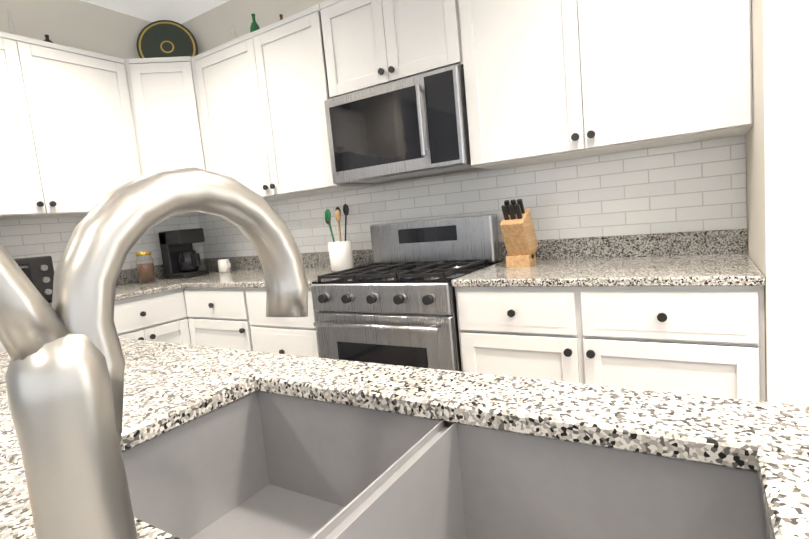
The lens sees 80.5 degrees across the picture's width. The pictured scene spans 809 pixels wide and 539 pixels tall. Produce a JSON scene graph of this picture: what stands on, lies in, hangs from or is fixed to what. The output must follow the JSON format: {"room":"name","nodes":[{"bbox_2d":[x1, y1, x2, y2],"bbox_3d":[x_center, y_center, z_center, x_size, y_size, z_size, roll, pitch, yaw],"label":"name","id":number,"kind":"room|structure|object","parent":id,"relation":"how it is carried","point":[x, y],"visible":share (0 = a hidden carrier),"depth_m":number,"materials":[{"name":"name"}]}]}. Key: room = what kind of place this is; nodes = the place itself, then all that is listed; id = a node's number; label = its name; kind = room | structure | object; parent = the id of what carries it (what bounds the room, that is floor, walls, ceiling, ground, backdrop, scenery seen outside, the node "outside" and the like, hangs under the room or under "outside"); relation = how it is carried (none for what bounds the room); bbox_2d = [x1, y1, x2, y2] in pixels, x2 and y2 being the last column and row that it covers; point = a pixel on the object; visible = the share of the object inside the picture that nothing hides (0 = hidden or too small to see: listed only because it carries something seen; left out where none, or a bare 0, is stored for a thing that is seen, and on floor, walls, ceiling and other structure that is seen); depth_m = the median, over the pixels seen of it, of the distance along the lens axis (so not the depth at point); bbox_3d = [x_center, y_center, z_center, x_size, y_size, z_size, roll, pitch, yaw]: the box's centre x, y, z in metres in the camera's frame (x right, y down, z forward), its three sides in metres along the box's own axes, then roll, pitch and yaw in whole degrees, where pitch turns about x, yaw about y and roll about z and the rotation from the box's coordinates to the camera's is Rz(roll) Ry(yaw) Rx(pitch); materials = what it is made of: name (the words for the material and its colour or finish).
{"room":"kitchen","nodes":[
{"label":"kitchen","id":0,"kind":"room"},
{"bbox_2d":[0,0,151,219],"bbox_3d":[-3.737,0.099,0.516,0.150,2.780,8.150,-2,7,32],"label":"wall","id":1,"kind":"structure","parent":0,"point":[82,25],"depth_m":3.07,"materials":[{"name":"grey paint"}]},
{"bbox_2d":[0,31,141,219],"bbox_3d":[-2.144,-0.765,2.645,0.348,0.945,1.138,-2,7,32],"label":"upper cabinet","id":2,"kind":"object","parent":1,"relation":"attached to","point":[68,145],"visible":0.85,"depth_m":2.66,"materials":[{"name":"white wood"}]},
{"bbox_2d":[43,34,52,42],"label":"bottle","id":3,"kind":"object","parent":2,"relation":"on","point":[47,39],"depth_m":2.77,"materials":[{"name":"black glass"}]},
{"bbox_2d":[0,212,203,285],"bbox_3d":[-2.061,-0.100,3.061,0.020,0.474,1.740,-2,7,32],"label":"backsplash","id":4,"kind":"structure","parent":1,"relation":"attached to","point":[21,238],"depth_m":2.97,"materials":[{"name":"tile"}]},
{"bbox_2d":[82,0,228,23],"bbox_3d":[1.213,-1.729,0.273,9.400,0.240,13.400,-2,7,32],"label":"ceiling","id":5,"kind":"structure","parent":0,"point":[180,11],"depth_m":3.30,"materials":[{"name":"white paint"}]},
{"bbox_2d":[182,0,747,261],"bbox_3d":[-0.094,-0.511,2.915,3.540,2.780,0.150,-2,7,32],"label":"wall","id":6,"kind":"structure","parent":0,"point":[211,29],"depth_m":3.26,"materials":[{"name":"white paint"}]},
{"bbox_2d":[124,56,209,211],"bbox_3d":[-1.558,-0.892,3.300,0.658,0.945,0.608,-2,7,32],"label":"upper cabinet","id":7,"kind":"object","parent":6,"relation":"attached to","point":[166,112],"visible":0.5,"depth_m":3.05,"materials":[{"name":"white wood"}]},
{"bbox_2d":[136,20,197,57],"bbox_3d":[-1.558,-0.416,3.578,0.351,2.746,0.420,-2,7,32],"label":"decorative plate","id":8,"kind":"object","parent":7,"relation":"on","point":[162,38],"visible":0.77,"depth_m":3.37,"materials":[{"name":"ceramic"}]},
{"bbox_2d":[195,4,374,201],"bbox_3d":[-0.762,-0.930,2.958,1.053,0.945,0.348,-2,7,32],"label":"upper cabinet","id":9,"kind":"object","parent":6,"relation":"attached to","point":[263,91],"depth_m":2.77,"materials":[{"name":"white wood"}]},
{"bbox_2d":[250,14,259,32],"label":"bottle","id":10,"kind":"object","parent":9,"relation":"on","point":[254,26],"depth_m":2.95,"materials":[{"name":"green glass"}]},
{"bbox_2d":[319,0,462,99],"bbox_3d":[-0.007,-1.179,2.451,0.771,0.485,0.348,-2,7,32],"label":"upper cabinet","id":11,"kind":"object","parent":6,"relation":"attached to","point":[367,44],"depth_m":2.31,"materials":[{"name":"white wood"}]},
{"bbox_2d":[324,64,484,184],"bbox_3d":[0.014,-0.702,2.464,0.766,0.434,0.436,-2,7,32],"label":"over-the-range microwave","id":12,"kind":"object","parent":11,"relation":"attached to","point":[413,127],"visible":0.96,"depth_m":2.29,"materials":[{"name":"silver metal"}]},
{"bbox_2d":[196,135,746,270],"bbox_3d":[-0.116,-0.263,2.867,3.536,0.474,0.020,-2,7,32],"label":"backsplash","id":13,"kind":"structure","parent":6,"relation":"attached to","point":[685,199],"depth_m":2.28,"materials":[{"name":"tile"}]},
{"bbox_2d":[459,0,752,169],"bbox_3d":[0.789,-0.972,1.996,1.048,0.945,0.348,-2,7,32],"label":"upper cabinet","id":14,"kind":"object","parent":6,"relation":"attached to","point":[546,81],"depth_m":1.86,"materials":[{"name":"white wood"}]},
{"bbox_2d":[746,0,808,405],"bbox_3d":[3.563,-0.568,0.273,5.460,2.780,0.790,-2,7,32],"label":"wall","id":15,"kind":"structure","parent":0,"point":[777,157],"depth_m":1.39,"materials":[{"name":"white paint"}]},
{"bbox_3d":[1.477,1.052,0.579,9.400,0.100,13.400,-2,7,32],"label":"floor","id":16,"kind":"structure","parent":0,"visible":0},
{"bbox_2d":[0,341,5,352],"bbox_3d":[-2.026,0.675,2.507,0.629,0.884,0.619,-2,7,32],"label":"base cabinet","id":17,"kind":"object","parent":16,"relation":"on","point":[2,349],"depth_m":2.20,"materials":[{"name":"white wood"}]},
{"bbox_2d":[114,288,191,344],"bbox_3d":[-1.753,0.600,2.949,0.629,0.884,0.569,-2,7,32],"label":"base cabinet","id":18,"kind":"object","parent":16,"relation":"on","point":[160,317],"depth_m":2.82,"materials":[{"name":"white wood"}]},
{"bbox_2d":[47,270,234,306],"bbox_3d":[-1.771,0.142,2.928,0.642,0.030,1.750,-2,7,32],"label":"countertop","id":19,"kind":"structure","parent":18,"relation":"on","point":[132,290],"depth_m":2.92,"materials":[{"name":"stone"}]},
{"bbox_2d":[14,256,53,301],"bbox_3d":[-2.128,0.081,2.494,0.359,0.250,0.420,-2,7,32],"label":"toaster oven","id":20,"kind":"object","parent":19,"relation":"on","point":[38,272],"visible":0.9,"depth_m":2.53,"materials":[{"name":"black metal"}]},
{"bbox_2d":[135,251,156,283],"bbox_3d":[-1.743,-0.015,3.213,0.108,0.211,0.108,-2,7,32],"label":"jar","id":21,"kind":"object","parent":19,"relation":"on","point":[146,272],"visible":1,"depth_m":3.18,"materials":[{"name":"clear glass"}]},
{"bbox_2d":[158,228,208,278],"bbox_3d":[-1.560,-0.116,3.404,0.275,0.335,0.200,-2,7,32],"label":"coffee maker","id":22,"kind":"object","parent":19,"relation":"on","point":[180,257],"visible":1,"depth_m":3.35,"materials":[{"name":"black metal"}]},
{"bbox_2d":[217,259,230,272],"bbox_3d":[-1.303,-0.027,3.474,0.112,0.095,0.080,-2,7,32],"label":"mug","id":23,"kind":"object","parent":19,"relation":"on","point":[224,265],"visible":1,"depth_m":3.45,"materials":[{"name":"ceramic"}]},
{"bbox_2d":[184,288,320,357],"bbox_3d":[-0.729,0.497,2.998,1.102,0.885,0.652,-2,7,32],"label":"base cabinet","id":24,"kind":"object","parent":16,"relation":"on","point":[232,318],"visible":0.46,"depth_m":2.72,"materials":[{"name":"white wood"}]},
{"bbox_2d":[179,266,359,287],"bbox_3d":[-0.749,0.043,2.941,1.059,0.030,0.640,-2,7,32],"label":"countertop","id":25,"kind":"structure","parent":24,"relation":"on","point":[252,278],"depth_m":2.89,"materials":[{"name":"stone"}]},
{"bbox_2d":[325,204,353,270],"bbox_3d":[-0.388,-0.188,2.812,0.176,0.385,0.146,-2,7,32],"label":"utensil crock","id":26,"kind":"object","parent":25,"relation":"on","point":[340,254],"visible":1,"depth_m":2.76,"materials":[{"name":"white ceramic"}]},
{"bbox_2d":[311,214,500,371],"bbox_3d":[0.034,0.343,2.451,0.762,1.164,0.682,-2,7,32],"label":"range","id":27,"kind":"object","parent":16,"relation":"on","point":[394,303],"visible":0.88,"depth_m":2.26,"materials":[{"name":"silver metal"}]},
{"bbox_2d":[121,386,808,538],"bbox_3d":[-0.447,0.721,0.726,1.854,0.886,0.944,-2,7,32],"label":"sink","id":28,"kind":"object","parent":16,"relation":"on","point":[220,443],"depth_m":0.69,"materials":[{"name":"grey metal"}]},
{"bbox_2d":[0,450,207,538],"bbox_3d":[-0.650,0.311,0.418,1.890,0.030,0.530,-2,7,32],"label":"island countertop","id":29,"kind":"structure","parent":28,"relation":"on","point":[16,519],"depth_m":0.54,"materials":[{"name":"white stone"}]},
{"bbox_2d":[0,338,808,469],"bbox_3d":[-0.382,0.238,0.852,1.890,0.030,0.500,-2,7,32],"label":"island countertop","id":30,"kind":"structure","parent":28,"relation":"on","point":[164,382],"depth_m":0.73,"materials":[{"name":"white stone"}]},
{"bbox_2d":[0,167,307,538],"bbox_3d":[-0.199,0.080,0.423,0.072,0.340,0.322,-2,7,32],"label":"faucet","id":31,"kind":"object","parent":30,"relation":"on","point":[64,378],"visible":1,"depth_m":0.34,"materials":[{"name":"silver metal"}]},
{"bbox_2d":[455,286,765,401],"bbox_3d":[0.844,0.456,2.022,1.046,0.885,0.652,-2,7,32],"label":"base cabinet","id":32,"kind":"object","parent":16,"relation":"on","point":[703,340],"visible":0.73,"depth_m":1.68,"materials":[{"name":"white wood"}]},
{"bbox_2d":[451,253,764,286],"bbox_3d":[0.804,0.002,1.979,1.048,0.030,0.638,-2,7,32],"label":"countertop","id":33,"kind":"structure","parent":32,"relation":"on","point":[735,269],"depth_m":1.81,"materials":[{"name":"stone"}]},
{"bbox_2d":[500,199,537,266],"bbox_3d":[0.534,-0.172,2.223,0.110,0.309,0.210,-2,7,32],"label":"knife block","id":34,"kind":"object","parent":33,"relation":"on","point":[518,234],"visible":1,"depth_m":2.17,"materials":[{"name":"brown wood"}]}
]}

